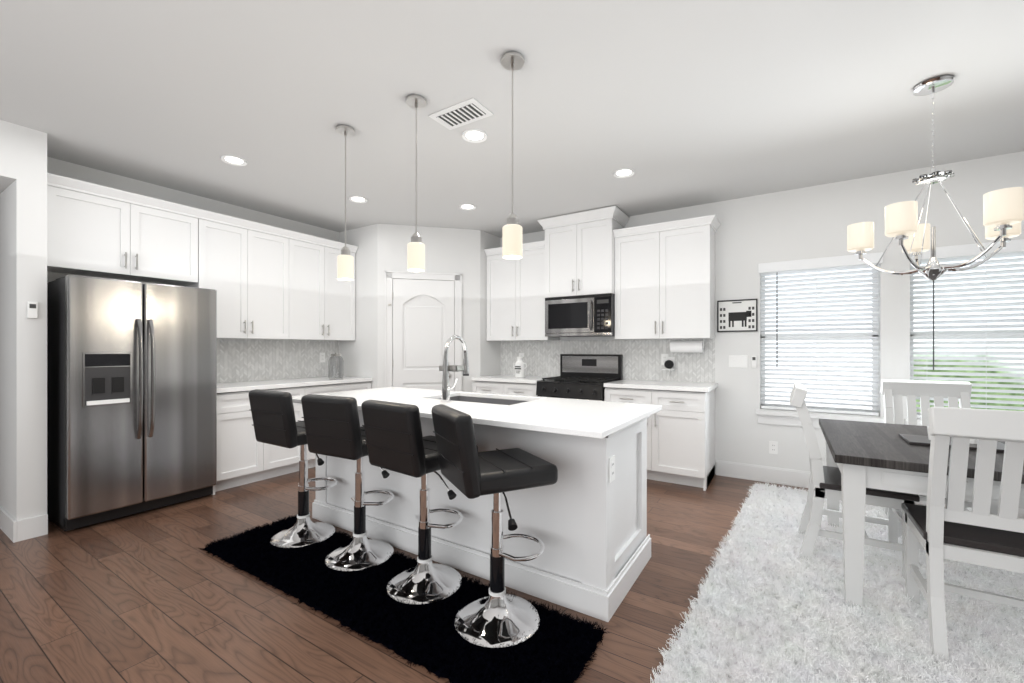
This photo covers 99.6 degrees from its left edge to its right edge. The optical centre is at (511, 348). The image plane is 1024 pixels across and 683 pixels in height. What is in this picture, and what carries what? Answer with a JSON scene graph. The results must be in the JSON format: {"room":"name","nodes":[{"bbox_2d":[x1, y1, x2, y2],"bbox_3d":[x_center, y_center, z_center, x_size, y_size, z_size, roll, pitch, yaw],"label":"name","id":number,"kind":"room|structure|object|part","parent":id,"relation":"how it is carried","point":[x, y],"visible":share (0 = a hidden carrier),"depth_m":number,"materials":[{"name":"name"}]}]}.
{"room":"dining room","nodes":[
{"label":"dining room","id":0,"kind":"room"},
{"bbox_2d":[0,120,46,520],"bbox_3d":[-4.295,-0.105,1.868,0.670,2.750,3.350,0,0,33],"label":"wall","id":1,"kind":"structure","parent":0,"point":[23,337],"depth_m":2.86,"materials":[{"name":"white paint"}]},
{"bbox_2d":[0,506,19,542],"bbox_3d":[-3.548,1.202,3.025,0.686,0.135,0.016,0,0,33],"label":"baseboard","id":2,"kind":"structure","parent":1,"relation":"attached to","point":[12,529],"depth_m":2.90,"materials":[{"name":"white wood"}]},
{"bbox_2d":[27,302,37,317],"bbox_3d":[-3.223,-0.260,2.910,0.017,0.110,0.048,0,0,33],"label":"thermostat","id":3,"kind":"object","parent":1,"relation":"attached to","point":[32,309],"visible":1,"depth_m":2.91,"materials":[{"name":"white plastic"}]},
{"bbox_2d":[47,157,338,382],"bbox_3d":[-2.578,-0.105,5.043,0.154,2.750,4.150,0,0,33],"label":"wall","id":4,"kind":"structure","parent":0,"point":[242,360],"depth_m":4.56,"materials":[{"name":"white paint"}]},
{"bbox_2d":[47,173,190,284],"bbox_3d":[-3.222,-0.917,3.585,0.326,0.645,0.956,0,0,33],"label":"upper cabinet","id":5,"kind":"object","parent":4,"relation":"attached to","point":[93,230],"depth_m":3.43,"materials":[{"name":"white wood"}]},
{"bbox_2d":[182,209,294,339],"bbox_3d":[-2.738,-0.671,4.344,0.326,1.138,0.959,0,0,33],"label":"upper cabinet","id":6,"kind":"object","parent":4,"relation":"attached to","point":[265,281],"depth_m":4.24,"materials":[{"name":"white wood"}]},
{"bbox_2d":[320,353,324,361],"bbox_3d":[-2.320,0.107,5.298,0.008,0.118,0.072,0,0,33],"label":"outlet","id":7,"kind":"object","parent":4,"relation":"attached to","point":[322,357],"visible":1,"depth_m":5.30,"materials":[{"name":"white plastic"}]},
{"bbox_2d":[295,233,357,340],"bbox_3d":[-2.302,-0.671,5.029,0.326,1.138,0.898,0,0,33],"label":"upper cabinet","id":8,"kind":"object","parent":4,"relation":"attached to","point":[324,303],"depth_m":4.93,"materials":[{"name":"white wood"}]},
{"bbox_2d":[339,224,500,391],"bbox_3d":[-1.173,-0.105,5.635,1.588,2.750,1.341,0,0,33],"label":"wall","id":9,"kind":"structure","parent":0,"point":[408,324],"depth_m":5.25,"materials":[{"name":"white paint"}]},
{"bbox_3d":[-1.062,0.174,5.222,0.660,2.191,0.677,0,0,33],"label":"pantry door trim","id":10,"kind":"part","parent":9,"relation":"part of","materials":[{"name":"white wood"}]},
{"bbox_2d":[0,467,926,682],"bbox_3d":[-0.597,1.300,2.062,9.900,0.060,7.950,0,0,33],"label":"floor","id":11,"kind":"structure","parent":0,"point":[157,595],"depth_m":2.14,"materials":[{"name":"brown wood"}]},
{"bbox_2d":[47,275,216,530],"bbox_3d":[-3.011,0.381,3.474,0.740,1.779,0.910,0,0,33],"label":"fridge","id":12,"kind":"object","parent":11,"relation":"on","point":[131,397],"visible":0.98,"depth_m":3.20,"materials":[{"name":"grey metal"}]},
{"bbox_2d":[212,385,310,494],"bbox_3d":[-2.599,0.833,4.293,0.616,0.875,0.896,0,0,33],"label":"base cabinet","id":13,"kind":"object","parent":11,"relation":"on","point":[241,459],"depth_m":3.98,"materials":[{"name":"white wood"}]},
{"bbox_2d":[217,377,370,392],"bbox_3d":[-2.379,0.365,4.616,0.640,0.040,1.677,0,0,33],"label":"countertop","id":14,"kind":"structure","parent":13,"relation":"on","point":[233,387],"depth_m":4.40,"materials":[{"name":"white stone"}]},
{"bbox_2d":[328,352,343,378],"bbox_3d":[-2.037,0.193,5.012,0.164,0.299,0.164,0,0,33],"label":"glass jar","id":15,"kind":"object","parent":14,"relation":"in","point":[335,366],"visible":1,"depth_m":4.95,"materials":[{"name":"white"}]},
{"bbox_2d":[311,381,370,467],"bbox_3d":[-2.180,0.833,4.951,0.616,0.875,0.898,0,0,33],"label":"base cabinet","id":16,"kind":"object","parent":11,"relation":"on","point":[355,385],"depth_m":4.76,"materials":[{"name":"white wood"}]},
{"bbox_2d":[200,514,608,682],"bbox_3d":[-0.764,1.260,2.334,2.438,0.012,0.604,0,0,33],"label":"rug","id":17,"kind":"object","parent":11,"relation":"on","point":[557,647],"visible":0.77,"depth_m":2.01,"materials":[{"name":"black"}]},
{"bbox_2d":[249,389,337,547],"bbox_3d":[-1.369,0.754,2.859,0.473,0.982,0.494,0,0,33],"label":"stool","id":18,"kind":"object","parent":17,"relation":"on","point":[274,419],"visible":0.85,"depth_m":2.75,"materials":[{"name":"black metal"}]},
{"bbox_2d":[301,394,394,571],"bbox_3d":[-0.901,0.754,2.575,0.488,0.982,0.505,0,0,33],"label":"stool","id":19,"kind":"object","parent":17,"relation":"on","point":[333,428],"visible":0.94,"depth_m":2.45,"materials":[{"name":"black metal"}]},
{"bbox_2d":[361,400,477,604],"bbox_3d":[-0.457,0.754,2.265,0.491,0.982,0.510,0,0,33],"label":"stool","id":20,"kind":"object","parent":17,"relation":"on","point":[397,441],"visible":0.98,"depth_m":2.16,"materials":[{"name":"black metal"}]},
{"bbox_2d":[431,404,557,647],"bbox_3d":[-0.089,0.754,1.981,0.571,0.982,0.595,0,0,33],"label":"stool","id":21,"kind":"object","parent":17,"relation":"on","point":[497,614],"visible":1,"depth_m":1.90,"materials":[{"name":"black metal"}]},
{"bbox_2d":[312,395,650,621],"bbox_3d":[-0.319,0.822,2.955,2.306,0.896,0.772,0,0,33],"label":"kitchen island","id":22,"kind":"object","parent":11,"relation":"on","point":[583,518],"depth_m":2.31,"materials":[{"name":"white paint"}]},
{"bbox_2d":[292,387,661,438],"bbox_3d":[-0.357,0.358,2.852,2.376,0.030,1.010,0,0,33],"label":"island countertop","id":23,"kind":"structure","parent":22,"relation":"on","point":[585,419],"depth_m":2.41,"materials":[{"name":"white stone"}]},
{"bbox_2d":[439,335,469,401],"bbox_3d":[-0.366,0.125,2.898,0.180,0.434,0.264,0,0,33],"label":"faucet","id":24,"kind":"object","parent":23,"relation":"on","point":[445,397],"depth_m":2.82,"materials":[{"name":"silver metal"}]},
{"bbox_2d":[608,455,615,483],"bbox_3d":[0.484,0.580,2.090,0.008,0.118,0.072,0,0,33],"label":"outlet","id":25,"kind":"object","parent":22,"relation":"attached to","point":[611,458],"depth_m":2.08,"materials":[{"name":"white plastic"}]},
{"bbox_2d":[472,382,536,395],"bbox_3d":[0.065,0.833,5.271,0.903,0.875,0.616,0,0,33],"label":"base cabinet","id":26,"kind":"object","parent":11,"relation":"on","point":[508,388],"depth_m":4.99,"materials":[{"name":"white wood"}]},
{"bbox_2d":[471,375,547,385],"bbox_3d":[0.059,0.365,5.261,0.903,0.040,0.640,0,0,33],"label":"countertop","id":27,"kind":"structure","parent":26,"relation":"on","point":[493,378],"depth_m":5.07,"materials":[{"name":"white stone"}]},
{"bbox_2d":[513,357,526,377],"bbox_3d":[0.095,0.218,5.194,0.191,0.249,0.128,0,0,33],"label":"milk can","id":28,"kind":"object","parent":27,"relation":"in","point":[519,367],"visible":1,"depth_m":5.15,"materials":[{"name":"white ceramic"}]},
{"bbox_2d":[536,354,622,400],"bbox_3d":[0.738,0.667,4.771,0.754,1.205,0.706,0,0,33],"label":"range","id":29,"kind":"object","parent":11,"relation":"on","point":[584,376],"visible":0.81,"depth_m":4.83,"materials":[{"name":"black metal"}]},
{"bbox_2d":[604,386,714,490],"bbox_3d":[1.489,0.833,4.364,0.937,0.875,0.616,0,0,33],"label":"base cabinet","id":30,"kind":"object","parent":11,"relation":"on","point":[681,435],"depth_m":4.02,"materials":[{"name":"white wood"}]},
{"bbox_2d":[604,379,717,393],"bbox_3d":[1.495,0.365,4.346,0.966,0.040,0.640,0,0,33],"label":"countertop","id":31,"kind":"structure","parent":30,"relation":"on","point":[695,387],"depth_m":4.18,"materials":[{"name":"white stone"}]},
{"bbox_2d":[650,481,1023,682],"bbox_3d":[2.435,1.258,1.870,2.794,0.015,3.199,0,0,36],"label":"rug","id":32,"kind":"object","parent":11,"relation":"on","point":[770,606],"visible":0.69,"depth_m":1.98,"materials":[{"name":"white carpet"}]},
{"bbox_2d":[790,383,919,578],"bbox_3d":[2.020,0.738,2.618,0.574,1.016,0.474,0,0,33],"label":"dining chair","id":33,"kind":"object","parent":32,"relation":"on","point":[824,482],"visible":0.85,"depth_m":2.52,"materials":[{"name":"grey paint"}]},
{"bbox_2d":[819,419,1023,608],"bbox_3d":[2.355,0.873,2.303,1.120,0.735,1.270,0,0,33],"label":"dining table","id":34,"kind":"object","parent":32,"relation":"on","point":[862,456],"visible":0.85,"depth_m":2.06,"materials":[{"name":"grey paint"}]},
{"bbox_2d":[899,426,1004,452],"bbox_3d":[2.328,0.461,2.279,0.400,0.086,0.260,0,0,33],"label":"tray","id":35,"kind":"object","parent":34,"relation":"on","point":[921,440],"visible":0.35,"depth_m":2.27,"materials":[{"name":"grey wood"}]},
{"bbox_2d":[881,379,997,538],"bbox_3d":[2.861,0.738,2.938,0.474,1.016,0.574,0,0,33],"label":"dining chair","id":36,"kind":"object","parent":32,"relation":"on","point":[953,392],"visible":0.27,"depth_m":3.12,"materials":[{"name":"grey paint"}]},
{"bbox_2d":[901,407,1023,660],"bbox_3d":[2.009,0.738,1.816,0.474,1.016,0.574,0,0,33],"label":"dining chair","id":37,"kind":"object","parent":32,"relation":"on","point":[936,530],"visible":0.98,"depth_m":1.73,"materials":[{"name":"grey paint"}]},
{"bbox_2d":[0,0,1023,237],"bbox_3d":[-0.718,-1.530,1.872,9.900,0.100,7.500,0,0,33],"label":"ceiling","id":38,"kind":"structure","parent":0,"point":[674,104],"depth_m":2.54,"materials":[{"name":"white paint"}]},
{"bbox_2d":[221,155,246,165],"bbox_3d":[-2.178,-1.474,3.395,0.176,0.012,0.176,0,0,33],"label":"recessed light","id":39,"kind":"object","parent":38,"relation":"in","point":[233,160],"visible":1,"depth_m":3.40,"materials":[{"name":"white plastic"}]},
{"bbox_2d":[336,125,354,280],"bbox_3d":[-1.119,-0.973,2.910,0.124,1.015,0.124,0,0,33],"label":"pendant light","id":40,"kind":"object","parent":38,"relation":"hanging from","point":[345,265],"visible":1,"depth_m":2.88,"materials":[{"name":"beige glass"}]},
{"bbox_2d":[349,196,367,202],"bbox_3d":[-1.520,-1.474,4.280,0.176,0.012,0.176,0,0,33],"label":"recessed light","id":41,"kind":"object","parent":38,"relation":"in","point":[357,199],"visible":0.98,"depth_m":4.28,"materials":[{"name":"white"}]},
{"bbox_2d":[406,95,426,271],"bbox_3d":[-0.569,-0.973,2.571,0.124,1.015,0.124,0,0,33],"label":"pendant light","id":42,"kind":"object","parent":38,"relation":"hanging from","point":[415,254],"visible":1,"depth_m":2.55,"materials":[{"name":"beige glass"}]},
{"bbox_2d":[428,98,493,129],"bbox_3d":[-0.322,-1.474,2.734,0.360,0.012,0.210,0,0,33],"label":"ceiling vent","id":43,"kind":"object","parent":38,"relation":"in","point":[471,110],"visible":1,"depth_m":2.72,"materials":[{"name":"white metal"}]},
{"bbox_2d":[459,204,475,209],"bbox_3d":[-0.462,-1.474,4.507,0.176,0.012,0.176,0,0,33],"label":"recessed light","id":44,"kind":"object","parent":38,"relation":"in","point":[467,206],"visible":1,"depth_m":4.50,"materials":[{"name":"white plastic"}]},
{"bbox_2d":[462,129,486,142],"bbox_3d":[-0.259,-1.474,3.002,0.176,0.012,0.176,0,0,33],"label":"recessed light","id":45,"kind":"object","parent":38,"relation":"in","point":[474,135],"visible":1,"depth_m":3.00,"materials":[{"name":"white"}]},
{"bbox_2d":[500,52,524,259],"bbox_3d":[0.002,-0.973,2.207,0.124,1.015,0.124,0,0,33],"label":"pendant light","id":46,"kind":"object","parent":38,"relation":"hanging from","point":[512,227],"visible":1,"depth_m":2.18,"materials":[{"name":"beige glass"}]},
{"bbox_2d":[613,168,634,177],"bbox_3d":[0.941,-1.474,3.637,0.176,0.012,0.176,0,0,33],"label":"recessed light","id":47,"kind":"object","parent":38,"relation":"in","point":[624,173],"visible":1,"depth_m":3.64,"materials":[{"name":"white"}]},
{"bbox_2d":[847,76,1023,280],"bbox_3d":[2.365,-0.930,2.446,0.738,1.100,0.715,0,0,33],"label":"chandelier","id":48,"kind":"object","parent":38,"relation":"hanging from","point":[1003,213],"visible":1,"depth_m":2.35,"materials":[{"name":"chrome"},{"name":"frosted white glass"}]},
{"bbox_2d":[501,151,1023,473],"bbox_3d":[1.931,-0.105,4.540,8.300,2.750,0.154,0,0,33],"label":"wall","id":49,"kind":"structure","parent":0,"point":[753,232],"depth_m":4.08,"materials":[{"name":"white paint"}]},
{"bbox_2d":[484,242,559,340],"bbox_3d":[0.132,-0.671,5.400,0.877,1.138,0.326,0,0,33],"label":"upper cabinet","id":50,"kind":"object","parent":49,"relation":"attached to","point":[513,286],"depth_m":5.27,"materials":[{"name":"white wood"}]},
{"bbox_2d":[539,286,614,337],"bbox_3d":[0.802,-0.391,4.891,0.788,0.501,0.461,0,0,33],"label":"microwave","id":51,"kind":"object","parent":49,"relation":"attached to","point":[584,311],"depth_m":4.74,"materials":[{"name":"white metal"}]},
{"bbox_2d":[543,214,626,293],"bbox_3d":[0.816,-0.985,4.913,0.796,0.805,0.412,0,0,33],"label":"upper cabinet","id":52,"kind":"object","parent":49,"relation":"attached to","point":[602,272],"depth_m":4.72,"materials":[{"name":"white wood"}]},
{"bbox_2d":[661,354,667,364],"bbox_3d":[1.634,0.113,4.633,0.072,0.118,0.008,0,0,33],"label":"outlet","id":53,"kind":"object","parent":49,"relation":"attached to","point":[663,356],"depth_m":4.64,"materials":[{"name":"white plastic"}]},
{"bbox_2d":[615,215,714,339],"bbox_3d":[1.569,-0.671,4.485,0.931,1.138,0.326,0,0,33],"label":"upper cabinet","id":54,"kind":"object","parent":49,"relation":"attached to","point":[665,271],"depth_m":4.32,"materials":[{"name":"white wood"}]},
{"bbox_2d":[670,339,703,352],"bbox_3d":[1.763,-0.031,4.370,0.324,0.138,0.116,0,0,33],"label":"paper towel holder","id":55,"kind":"object","parent":54,"relation":"attached to","point":[688,346],"visible":1,"depth_m":4.33,"materials":[{"name":"white paper"}]},
{"bbox_2d":[662,357,675,378],"bbox_3d":[1.653,0.210,4.559,0.120,0.250,0.111,0,0,33],"label":"shelf","id":56,"kind":"object","parent":49,"relation":"attached to","point":[669,364],"visible":1,"depth_m":4.54,"materials":[{"name":"white plastic"}]},
{"bbox_2d":[717,299,757,331],"bbox_3d":[2.214,-0.325,4.262,0.353,0.315,0.015,0,0,33],"label":"picture","id":57,"kind":"object","parent":49,"relation":"attached to","point":[741,315],"visible":1,"depth_m":4.26,"materials":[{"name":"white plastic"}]},
{"bbox_2d":[729,355,747,367],"bbox_3d":[2.222,0.124,4.259,0.165,0.118,0.013,0,0,33],"label":"switch plate","id":58,"kind":"object","parent":49,"relation":"attached to","point":[741,361],"depth_m":4.26,"materials":[{"name":"white plastic"}]},
{"bbox_2d":[752,356,755,367],"bbox_3d":[2.337,0.128,4.183,0.040,0.115,0.017,0,0,33],"label":"switch plate","id":59,"kind":"object","parent":49,"relation":"attached to","point":[753,357],"depth_m":4.18,"materials":[{"name":"white plastic"}]},
{"bbox_2d":[769,441,777,453],"bbox_3d":[2.477,0.935,4.100,0.072,0.118,0.008,0,0,33],"label":"outlet","id":60,"kind":"object","parent":49,"relation":"attached to","point":[773,447],"depth_m":4.10,"materials":[{"name":"white plastic"}]},
{"bbox_2d":[755,268,884,427],"bbox_3d":[2.783,-0.050,3.960,0.961,1.530,0.195,0,0,33],"label":"window","id":61,"kind":"structure","parent":49,"relation":"in","point":[787,418],"depth_m":3.97,"materials":[{"name":"white"}]},
{"bbox_2d":[758,252,882,415],"bbox_3d":[2.771,-0.120,3.941,0.915,1.390,0.100,0,0,33],"label":"window blind","id":62,"kind":"object","parent":61,"relation":"attached to","point":[840,263],"visible":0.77,"depth_m":3.93,"materials":[{"name":"white plastic"}]},
{"bbox_2d":[716,460,1023,518],"bbox_3d":[3.646,1.196,3.348,3.765,0.147,0.020,0,0,33],"label":"baseboard","id":63,"kind":"structure","parent":49,"relation":"attached to","point":[797,478],"depth_m":4.12,"materials":[{"name":"white wood"}]},
{"bbox_2d":[904,265,1023,425],"bbox_3d":[3.693,-0.050,3.381,0.961,1.530,0.195,0,0,33],"label":"window","id":64,"kind":"structure","parent":49,"relation":"in","point":[918,422],"depth_m":3.55,"materials":[{"name":"white"}]},
{"bbox_2d":[910,239,1023,418],"bbox_3d":[3.681,-0.120,3.362,0.915,1.390,0.100,0,0,33],"label":"window blind","id":65,"kind":"object","parent":64,"relation":"attached to","point":[968,252],"visible":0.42,"depth_m":3.41,"materials":[{"name":"white plastic"}]},
{"label":"outside","id":66,"kind":"structure","parent":0,"visible":0},
{"bbox_2d":[765,256,1023,411],"bbox_3d":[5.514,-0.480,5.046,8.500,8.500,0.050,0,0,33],"label":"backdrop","id":67,"kind":"structure","parent":66,"point":[957,376],"depth_m":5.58,"materials":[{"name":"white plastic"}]}
]}

